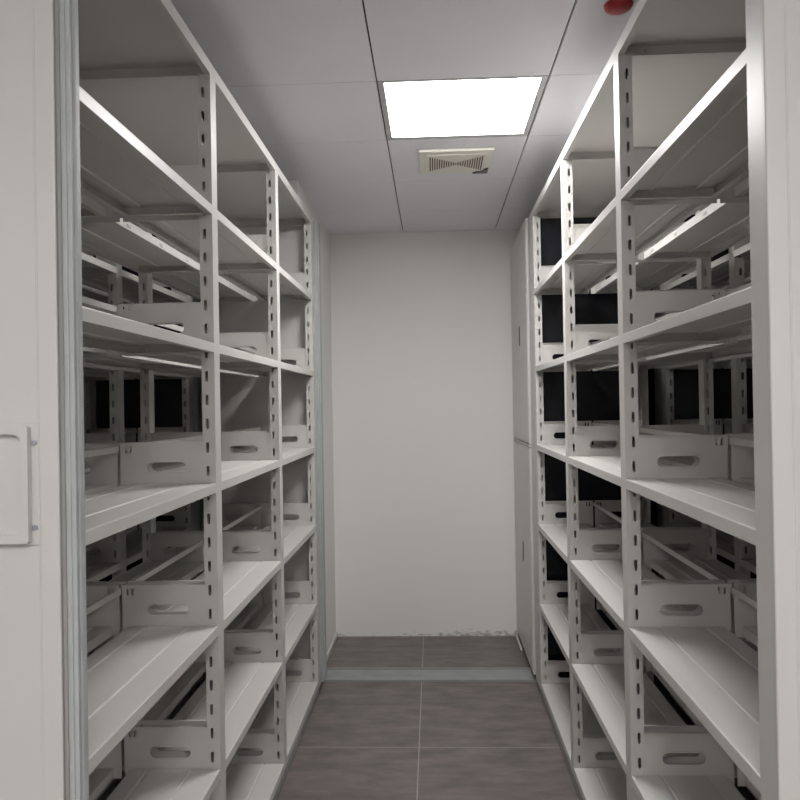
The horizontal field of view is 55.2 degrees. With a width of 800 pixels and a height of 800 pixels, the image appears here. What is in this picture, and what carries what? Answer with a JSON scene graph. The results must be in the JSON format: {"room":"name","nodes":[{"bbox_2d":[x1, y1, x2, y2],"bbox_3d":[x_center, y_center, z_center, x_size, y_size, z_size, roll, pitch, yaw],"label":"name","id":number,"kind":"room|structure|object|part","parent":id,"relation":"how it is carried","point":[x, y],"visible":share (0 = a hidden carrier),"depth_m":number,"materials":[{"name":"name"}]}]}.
{"room":"archive storage room","nodes":[
{"label":"archive storage room","id":0,"kind":"room"},
{"bbox_2d":[310,202,335,652],"bbox_3d":[-0.662,0.230,4.627,0.410,2.641,0.810,-1,0,2],"label":"wall","id":1,"kind":"structure","parent":0,"point":[324,234],"depth_m":4.77,"materials":[{"name":"paint"}]},
{"bbox_2d":[288,180,309,213],"bbox_3d":[-0.710,-1.033,4.030,0.410,0.121,0.400,-1,0,2],"label":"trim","id":2,"kind":"structure","parent":1,"relation":"attached to","point":[295,185],"depth_m":3.92,"materials":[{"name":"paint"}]},
{"bbox_2d":[327,632,337,660],"bbox_3d":[-0.431,1.533,4.609,0.010,0.028,0.810,-1,0,2],"label":"baseboard","id":3,"kind":"structure","parent":1,"relation":"attached to","point":[336,634],"depth_m":4.76,"materials":[{"name":"grey plastic"}]},
{"bbox_2d":[170,0,638,233],"bbox_3d":[0.016,-1.172,1.407,4.250,0.100,7.400,-1,0,2],"label":"ceiling","id":4,"kind":"structure","parent":0,"point":[305,75],"depth_m":2.64,"materials":[{"name":"tile"}]},
{"bbox_2d":[419,147,494,173],"bbox_3d":[0.258,-1.102,3.543,0.336,0.020,0.330,-1,0,2],"label":"ceiling vent","id":5,"kind":"object","parent":4,"relation":"in","point":[449,160],"visible":1,"depth_m":3.50,"materials":[{"name":"white plastic"}]},
{"bbox_2d":[378,75,547,140],"bbox_3d":[0.230,-1.122,2.959,0.593,0.012,0.597,-1,0,2],"label":"recessed light","id":6,"kind":"object","parent":4,"relation":"in","point":[482,107],"visible":0.94,"depth_m":2.92,"materials":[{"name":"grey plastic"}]},
{"bbox_2d":[604,0,632,15],"bbox_3d":[0.623,-1.117,2.182,0.082,0.020,0.082,-1,0,2],"label":"fire alarm","id":7,"kind":"object","parent":4,"relation":"attached to","point":[611,7],"depth_m":2.17,"materials":[{"name":"red plastic"}]},
{"bbox_2d":[330,229,519,635],"bbox_3d":[0.196,0.169,5.045,4.250,2.741,0.100,-1,0,2],"label":"wall","id":8,"kind":"structure","parent":0,"point":[421,329],"depth_m":5.00,"materials":[{"name":"paint"}]},
{"bbox_2d":[196,636,754,799],"bbox_3d":[0.061,1.568,1.390,4.250,0.100,7.400,-1,0,2],"label":"floor","id":9,"kind":"structure","parent":0,"point":[359,740],"depth_m":3.52,"materials":[{"name":"tile"}]},
{"bbox_2d":[81,192,205,799],"bbox_3d":[-1.426,0.299,2.763,0.586,2.505,2.920,-1,0,2],"label":"shelving unit","id":10,"kind":"object","parent":9,"relation":"on","point":[112,414],"visible":0.18,"depth_m":3.95,"materials":[{"name":"metal"}]},
{"bbox_3d":[-1.284,0.266,2.686,0.256,0.027,0.845,-1,0,2],"label":"shelf","id":11,"kind":"part","parent":10,"relation":"part of","materials":[{"name":"white metal"}]},
{"bbox_3d":[-1.298,-0.528,2.691,0.256,0.027,0.845,-1,0,2],"label":"shelf","id":12,"kind":"part","parent":10,"relation":"part of","materials":[{"name":"white metal"}]},
{"bbox_3d":[-1.291,-0.134,2.689,0.256,0.027,0.845,-1,0,2],"label":"shelf","id":13,"kind":"part","parent":10,"relation":"part of","materials":[{"name":"white metal"}]},
{"bbox_3d":[-1.278,0.671,2.683,0.256,0.027,0.845,-1,0,2],"label":"shelf","id":14,"kind":"part","parent":10,"relation":"part of","materials":[{"name":"white metal"}]},
{"bbox_3d":[-1.264,1.482,2.678,0.256,0.027,0.845,-1,0,2],"label":"shelf","id":15,"kind":"part","parent":10,"relation":"part of","materials":[{"name":"white metal"}]},
{"bbox_3d":[-1.567,-0.517,3.604,0.256,0.027,0.845,-1,0,2],"label":"shelf","id":16,"kind":"part","parent":10,"relation":"part of","materials":[{"name":"white metal"}]},
{"bbox_3d":[-1.560,-0.123,3.601,0.256,0.027,0.845,-1,0,2],"label":"shelf","id":17,"kind":"part","parent":10,"relation":"part of","materials":[{"name":"white metal"}]},
{"bbox_3d":[-1.547,0.681,3.596,0.256,0.027,0.845,-1,0,2],"label":"shelf","id":18,"kind":"part","parent":10,"relation":"part of","materials":[{"name":"white metal"}]},
{"bbox_3d":[-1.259,-0.522,3.590,0.256,0.027,0.845,-1,0,2],"label":"shelf","id":19,"kind":"part","parent":10,"relation":"part of","materials":[{"name":"white metal"}]},
{"bbox_3d":[-1.252,-0.129,3.588,0.256,0.027,0.845,-1,0,2],"label":"shelf","id":20,"kind":"part","parent":10,"relation":"part of","materials":[{"name":"white metal"}]},
{"bbox_3d":[-1.239,0.676,3.583,0.256,0.027,0.845,-1,0,2],"label":"shelf","id":21,"kind":"part","parent":10,"relation":"part of","materials":[{"name":"white metal"}]},
{"bbox_3d":[-1.225,1.487,3.577,0.256,0.027,0.845,-1,0,2],"label":"shelf","id":22,"kind":"part","parent":10,"relation":"part of","materials":[{"name":"white metal"}]},
{"bbox_2d":[0,0,326,799],"bbox_3d":[-0.772,0.288,2.729,0.586,2.505,2.931,-1,0,2],"label":"shelving unit","id":23,"kind":"object","parent":9,"relation":"on","point":[118,103],"visible":1,"depth_m":2.18,"materials":[{"name":"grey paint"}]},
{"bbox_3d":[-0.656,0.140,1.265,0.115,0.202,0.015,-1,0,2],"label":"pull handle","id":24,"kind":"part","parent":23,"relation":"part of","materials":[{"name":"grey paint"}]},
{"bbox_3d":[-0.844,0.265,1.282,0.565,2.475,0.012,-1,0,2],"label":"panel","id":25,"kind":"part","parent":23,"relation":"part of","materials":[{"name":"grey paint"}]},
{"bbox_3d":[-0.990,-0.539,1.777,0.256,0.027,0.845,-1,0,2],"label":"shelf","id":26,"kind":"part","parent":23,"relation":"part of","materials":[{"name":"white metal"}]},
{"bbox_3d":[-0.984,-0.145,1.774,0.256,0.027,0.845,-1,0,2],"label":"shelf","id":27,"kind":"part","parent":23,"relation":"part of","materials":[{"name":"white metal"}]},
{"bbox_3d":[-0.977,0.255,1.772,0.256,0.027,0.845,-1,0,2],"label":"shelf","id":28,"kind":"part","parent":23,"relation":"part of","materials":[{"name":"white metal"}]},
{"bbox_3d":[-0.970,0.660,1.769,0.256,0.027,0.845,-1,0,2],"label":"shelf","id":29,"kind":"part","parent":23,"relation":"part of","materials":[{"name":"white metal"}]},
{"bbox_3d":[-0.964,1.066,1.767,0.256,0.027,0.845,-1,0,2],"label":"shelf","id":30,"kind":"part","parent":23,"relation":"part of","materials":[{"name":"white metal"}]},
{"bbox_3d":[-0.938,0.260,2.671,0.256,0.027,0.845,-1,0,2],"label":"shelf","id":31,"kind":"part","parent":23,"relation":"part of","materials":[{"name":"white metal"}]},
{"bbox_3d":[-0.951,-0.533,2.676,0.256,0.027,0.845,-1,0,2],"label":"shelf","id":32,"kind":"part","parent":23,"relation":"part of","materials":[{"name":"white metal"}]},
{"bbox_3d":[-0.945,-0.140,2.674,0.256,0.027,0.845,-1,0,2],"label":"shelf","id":33,"kind":"part","parent":23,"relation":"part of","materials":[{"name":"white metal"}]},
{"bbox_3d":[-0.931,0.665,2.668,0.256,0.027,0.845,-1,0,2],"label":"shelf","id":34,"kind":"part","parent":23,"relation":"part of","materials":[{"name":"white metal"}]},
{"bbox_3d":[-0.682,-0.544,1.764,0.256,0.027,0.845,-1,0,2],"label":"shelf","id":35,"kind":"part","parent":23,"relation":"part of","materials":[{"name":"white metal"}]},
{"bbox_3d":[-0.676,-0.150,1.761,0.256,0.027,0.845,-1,0,2],"label":"shelf","id":36,"kind":"part","parent":23,"relation":"part of","materials":[{"name":"white metal"}]},
{"bbox_3d":[-0.669,0.249,1.759,0.256,0.027,0.845,-1,0,2],"label":"shelf","id":37,"kind":"part","parent":23,"relation":"part of","materials":[{"name":"white metal"}]},
{"bbox_3d":[-0.662,0.655,1.756,0.256,0.027,0.845,-1,0,2],"label":"shelf","id":38,"kind":"part","parent":23,"relation":"part of","materials":[{"name":"white metal"}]},
{"bbox_3d":[-0.655,1.060,1.753,0.256,0.027,0.845,-1,0,2],"label":"shelf","id":39,"kind":"part","parent":23,"relation":"part of","materials":[{"name":"white metal"}]},
{"bbox_3d":[-0.925,1.071,2.666,0.256,0.027,0.845,-1,0,2],"label":"shelf","id":40,"kind":"part","parent":23,"relation":"part of","materials":[{"name":"white metal"}]},
{"bbox_3d":[-0.912,-0.528,3.575,0.256,0.027,0.845,-1,0,2],"label":"shelf","id":41,"kind":"part","parent":23,"relation":"part of","materials":[{"name":"white metal"}]},
{"bbox_3d":[-0.906,-0.134,3.573,0.256,0.027,0.845,-1,0,2],"label":"shelf","id":42,"kind":"part","parent":23,"relation":"part of","materials":[{"name":"white metal"}]},
{"bbox_3d":[-0.643,-0.539,2.663,0.256,0.027,0.845,-1,0,2],"label":"shelf","id":43,"kind":"part","parent":23,"relation":"part of","materials":[{"name":"white metal"}]},
{"bbox_3d":[-0.637,-0.145,2.660,0.256,0.027,0.845,-1,0,2],"label":"shelf","id":44,"kind":"part","parent":23,"relation":"part of","materials":[{"name":"white metal"}]},
{"bbox_3d":[-0.893,0.670,3.568,0.256,0.027,0.845,-1,0,2],"label":"shelf","id":45,"kind":"part","parent":23,"relation":"part of","materials":[{"name":"white metal"}]},
{"bbox_3d":[-0.623,0.660,2.655,0.256,0.027,0.845,-1,0,2],"label":"shelf","id":46,"kind":"part","parent":23,"relation":"part of","materials":[{"name":"white metal"}]},
{"bbox_3d":[-0.617,1.065,2.652,0.256,0.027,0.845,-1,0,2],"label":"shelf","id":47,"kind":"part","parent":23,"relation":"part of","materials":[{"name":"white metal"}]},
{"bbox_3d":[-0.630,0.255,2.658,0.256,0.027,0.845,-1,0,2],"label":"shelf","id":48,"kind":"part","parent":23,"relation":"part of","materials":[{"name":"white metal"}]},
{"bbox_3d":[-0.886,1.076,3.565,0.256,0.027,0.845,-1,0,2],"label":"shelf","id":49,"kind":"part","parent":23,"relation":"part of","materials":[{"name":"white metal"}]},
{"bbox_3d":[-0.899,0.265,3.570,0.256,0.027,0.845,-1,0,2],"label":"shelf","id":50,"kind":"part","parent":23,"relation":"part of","materials":[{"name":"white metal"}]},
{"bbox_3d":[-0.610,1.471,2.650,0.256,0.027,0.845,-1,0,2],"label":"shelf","id":51,"kind":"part","parent":23,"relation":"part of","materials":[{"name":"white metal"}]},
{"bbox_3d":[-0.604,-0.534,3.562,0.256,0.027,0.845,-1,0,2],"label":"shelf","id":52,"kind":"part","parent":23,"relation":"part of","materials":[{"name":"white metal"}]},
{"bbox_3d":[-0.598,-0.140,3.559,0.256,0.027,0.845,-1,0,2],"label":"shelf","id":53,"kind":"part","parent":23,"relation":"part of","materials":[{"name":"white metal"}]},
{"bbox_3d":[-0.585,0.665,3.554,0.256,0.027,0.845,-1,0,2],"label":"shelf","id":54,"kind":"part","parent":23,"relation":"part of","materials":[{"name":"white metal"}]},
{"bbox_3d":[-0.578,1.071,3.552,0.256,0.027,0.845,-1,0,2],"label":"shelf","id":55,"kind":"part","parent":23,"relation":"part of","materials":[{"name":"white metal"}]},
{"bbox_3d":[-0.571,1.476,3.549,0.256,0.027,0.845,-1,0,2],"label":"shelf","id":56,"kind":"part","parent":23,"relation":"part of","materials":[{"name":"white metal"}]},
{"bbox_3d":[-0.591,0.260,3.557,0.256,0.027,0.845,-1,0,2],"label":"shelf","id":57,"kind":"part","parent":23,"relation":"part of","materials":[{"name":"white metal"}]},
{"bbox_2d":[322,667,536,681],"bbox_3d":[0.156,1.530,4.266,1.188,0.010,0.194,-1,0,2],"label":"floor track","id":58,"kind":"object","parent":9,"relation":"on","point":[462,674],"visible":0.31,"depth_m":4.25,"materials":[{"name":"metal"}]},
{"bbox_2d":[516,635,522,650],"bbox_3d":[0.748,1.523,4.806,0.012,0.012,0.285,-1,0,2],"label":"strip","id":59,"kind":"object","parent":9,"relation":"on","point":[517,638],"visible":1,"depth_m":4.78,"materials":[{"name":"grey metal"}]},
{"bbox_2d":[510,218,535,673],"bbox_3d":[0.940,0.269,4.537,0.453,2.510,0.820,-1,0,2],"label":"tall cabinet","id":60,"kind":"object","parent":9,"relation":"on","point":[519,260],"visible":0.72,"depth_m":4.41,"materials":[{"name":"metal"}]},
{"bbox_3d":[0.722,-0.370,4.749,0.016,1.199,0.396,-1,0,2],"label":"door","id":61,"kind":"part","parent":60,"relation":"part of","materials":[{"name":"paint"}]},
{"bbox_3d":[0.743,0.872,4.741,0.016,1.199,0.396,-1,0,2],"label":"door","id":62,"kind":"part","parent":60,"relation":"part of","materials":[{"name":"paint"}]},
{"bbox_3d":[0.941,0.246,4.537,0.449,0.015,0.820,-1,0,2],"label":"rail","id":63,"kind":"part","parent":60,"relation":"part of","materials":[{"name":"metal"}]},
{"bbox_3d":[0.705,-0.373,4.352,0.016,1.199,0.396,-1,0,2],"label":"door","id":64,"kind":"part","parent":60,"relation":"part of","materials":[{"name":"paint"}]},
{"bbox_3d":[0.726,0.870,4.344,0.016,1.199,0.396,-1,0,2],"label":"door","id":65,"kind":"part","parent":60,"relation":"part of","materials":[{"name":"paint"}]},
{"bbox_2d":[528,0,799,799],"bbox_3d":[0.936,0.259,2.634,0.586,2.505,2.920,-1,0,2],"label":"shelving unit","id":66,"kind":"object","parent":9,"relation":"on","point":[695,104],"visible":1,"depth_m":2.10,"materials":[{"name":"metal"}]},
{"bbox_3d":[0.808,0.236,3.470,0.256,0.027,0.845,-1,0,2],"label":"shelf","id":67,"kind":"part","parent":66,"relation":"part of","materials":[{"name":"white metal"}]},
{"bbox_3d":[0.794,-0.557,3.475,0.256,0.027,0.845,-1,0,2],"label":"shelf","id":68,"kind":"part","parent":66,"relation":"part of","materials":[{"name":"white metal"}]},
{"bbox_3d":[0.801,-0.163,3.472,0.256,0.027,0.845,-1,0,2],"label":"shelf","id":69,"kind":"part","parent":66,"relation":"part of","materials":[{"name":"white metal"}]},
{"bbox_3d":[0.828,1.452,3.462,0.256,0.027,0.845,-1,0,2],"label":"shelf","id":70,"kind":"part","parent":66,"relation":"part of","materials":[{"name":"white metal"}]},
{"bbox_3d":[0.814,0.641,3.467,0.256,0.027,0.845,-1,0,2],"label":"shelf","id":71,"kind":"part","parent":66,"relation":"part of","materials":[{"name":"white metal"}]},
{"bbox_3d":[0.821,1.047,3.464,0.256,0.027,0.845,-1,0,2],"label":"shelf","id":72,"kind":"part","parent":66,"relation":"part of","materials":[{"name":"white metal"}]},
{"bbox_3d":[0.789,1.447,2.563,0.256,0.027,0.845,-1,0,2],"label":"shelf","id":73,"kind":"part","parent":66,"relation":"part of","materials":[{"name":"white metal"}]},
{"bbox_3d":[1.116,0.231,3.456,0.256,0.027,0.845,-1,0,2],"label":"shelf","id":74,"kind":"part","parent":66,"relation":"part of","materials":[{"name":"white metal"}]},
{"bbox_3d":[1.129,1.042,3.451,0.256,0.027,0.845,-1,0,2],"label":"shelf","id":75,"kind":"part","parent":66,"relation":"part of","materials":[{"name":"white metal"}]},
{"bbox_3d":[0.769,0.231,2.570,0.256,0.027,0.845,-1,0,2],"label":"shelf","id":76,"kind":"part","parent":66,"relation":"part of","materials":[{"name":"white metal"}]},
{"bbox_3d":[0.775,0.636,2.568,0.256,0.027,0.845,-1,0,2],"label":"shelf","id":77,"kind":"part","parent":66,"relation":"part of","materials":[{"name":"white metal"}]},
{"bbox_3d":[0.756,-0.562,2.575,0.256,0.027,0.845,-1,0,2],"label":"shelf","id":78,"kind":"part","parent":66,"relation":"part of","materials":[{"name":"white metal"}]},
{"bbox_3d":[0.762,-0.169,2.573,0.256,0.027,0.845,-1,0,2],"label":"shelf","id":79,"kind":"part","parent":66,"relation":"part of","materials":[{"name":"white metal"}]},
{"bbox_3d":[0.782,1.042,2.565,0.256,0.027,0.845,-1,0,2],"label":"shelf","id":80,"kind":"part","parent":66,"relation":"part of","materials":[{"name":"white metal"}]},
{"bbox_3d":[1.123,0.636,3.454,0.256,0.027,0.845,-1,0,2],"label":"shelf","id":81,"kind":"part","parent":66,"relation":"part of","materials":[{"name":"white metal"}]},
{"bbox_3d":[1.103,-0.562,3.461,0.256,0.027,0.845,-1,0,2],"label":"shelf","id":82,"kind":"part","parent":66,"relation":"part of","materials":[{"name":"white metal"}]},
{"bbox_3d":[1.109,-0.169,3.459,0.256,0.027,0.845,-1,0,2],"label":"shelf","id":83,"kind":"part","parent":66,"relation":"part of","materials":[{"name":"white metal"}]},
{"bbox_3d":[1.077,0.226,2.557,0.256,0.027,0.845,-1,0,2],"label":"shelf","id":84,"kind":"part","parent":66,"relation":"part of","materials":[{"name":"white metal"}]},
{"bbox_3d":[1.090,1.037,2.552,0.256,0.027,0.845,-1,0,2],"label":"shelf","id":85,"kind":"part","parent":66,"relation":"part of","materials":[{"name":"white metal"}]},
{"bbox_3d":[0.717,-0.568,1.676,0.256,0.027,0.845,-1,0,2],"label":"shelf","id":86,"kind":"part","parent":66,"relation":"part of","materials":[{"name":"white metal"}]},
{"bbox_3d":[0.723,-0.174,1.674,0.256,0.027,0.845,-1,0,2],"label":"shelf","id":87,"kind":"part","parent":66,"relation":"part of","materials":[{"name":"white metal"}]},
{"bbox_3d":[0.743,1.037,1.666,0.256,0.027,0.845,-1,0,2],"label":"shelf","id":88,"kind":"part","parent":66,"relation":"part of","materials":[{"name":"white metal"}]},
{"bbox_3d":[0.730,0.226,1.671,0.256,0.027,0.845,-1,0,2],"label":"shelf","id":89,"kind":"part","parent":66,"relation":"part of","materials":[{"name":"white metal"}]},
{"bbox_3d":[0.737,0.631,1.669,0.256,0.027,0.845,-1,0,2],"label":"shelf","id":90,"kind":"part","parent":66,"relation":"part of","materials":[{"name":"white metal"}]},
{"bbox_3d":[1.064,-0.568,2.562,0.256,0.027,0.845,-1,0,2],"label":"shelf","id":91,"kind":"part","parent":66,"relation":"part of","materials":[{"name":"white metal"}]},
{"bbox_3d":[1.070,-0.174,2.560,0.256,0.027,0.845,-1,0,2],"label":"shelf","id":92,"kind":"part","parent":66,"relation":"part of","materials":[{"name":"white metal"}]},
{"bbox_3d":[1.084,0.631,2.554,0.256,0.027,0.845,-1,0,2],"label":"shelf","id":93,"kind":"part","parent":66,"relation":"part of","materials":[{"name":"white metal"}]},
{"bbox_3d":[1.025,-0.573,1.663,0.256,0.027,0.845,-1,0,2],"label":"shelf","id":94,"kind":"part","parent":66,"relation":"part of","materials":[{"name":"white metal"}]},
{"bbox_3d":[1.031,-0.179,1.661,0.256,0.027,0.845,-1,0,2],"label":"shelf","id":95,"kind":"part","parent":66,"relation":"part of","materials":[{"name":"white metal"}]},
{"bbox_3d":[1.038,0.221,1.658,0.256,0.027,0.845,-1,0,2],"label":"shelf","id":96,"kind":"part","parent":66,"relation":"part of","materials":[{"name":"white metal"}]},
{"bbox_3d":[1.045,0.626,1.655,0.256,0.027,0.845,-1,0,2],"label":"shelf","id":97,"kind":"part","parent":66,"relation":"part of","materials":[{"name":"white metal"}]},
{"bbox_3d":[1.052,1.031,1.653,0.256,0.027,0.845,-1,0,2],"label":"shelf","id":98,"kind":"part","parent":66,"relation":"part of","materials":[{"name":"white metal"}]},
{"bbox_3d":[0.863,0.236,1.181,0.565,2.475,0.012,-1,0,2],"label":"panel","id":99,"kind":"part","parent":66,"relation":"part of","materials":[{"name":"grey paint"}]},
{"bbox_2d":[653,199,757,799],"bbox_3d":[1.590,0.248,2.605,0.586,2.505,2.920,-1,0,2],"label":"shelving unit","id":100,"kind":"object","parent":9,"relation":"on","point":[676,386],"visible":0.13,"depth_m":3.86,"materials":[{"name":"metal"}]},
{"bbox_3d":[1.469,0.630,3.439,0.256,0.027,0.845,-1,0,2],"label":"shelf","id":101,"kind":"part","parent":100,"relation":"part of","materials":[{"name":"white metal"}]},
{"bbox_3d":[1.449,-0.568,3.446,0.256,0.027,0.845,-1,0,2],"label":"shelf","id":102,"kind":"part","parent":100,"relation":"part of","materials":[{"name":"white metal"}]},
{"bbox_3d":[1.455,-0.174,3.444,0.256,0.027,0.845,-1,0,2],"label":"shelf","id":103,"kind":"part","parent":100,"relation":"part of","materials":[{"name":"white metal"}]},
{"bbox_3d":[1.757,-0.574,3.433,0.256,0.027,0.845,-1,0,2],"label":"shelf","id":104,"kind":"part","parent":100,"relation":"part of","materials":[{"name":"white metal"}]},
{"bbox_3d":[1.410,-0.574,2.547,0.256,0.027,0.845,-1,0,2],"label":"shelf","id":105,"kind":"part","parent":100,"relation":"part of","materials":[{"name":"white metal"}]},
{"bbox_3d":[1.416,-0.180,2.545,0.256,0.027,0.845,-1,0,2],"label":"shelf","id":106,"kind":"part","parent":100,"relation":"part of","materials":[{"name":"white metal"}]},
{"bbox_3d":[1.430,0.625,2.540,0.256,0.027,0.845,-1,0,2],"label":"shelf","id":107,"kind":"part","parent":100,"relation":"part of","materials":[{"name":"white metal"}]}
]}

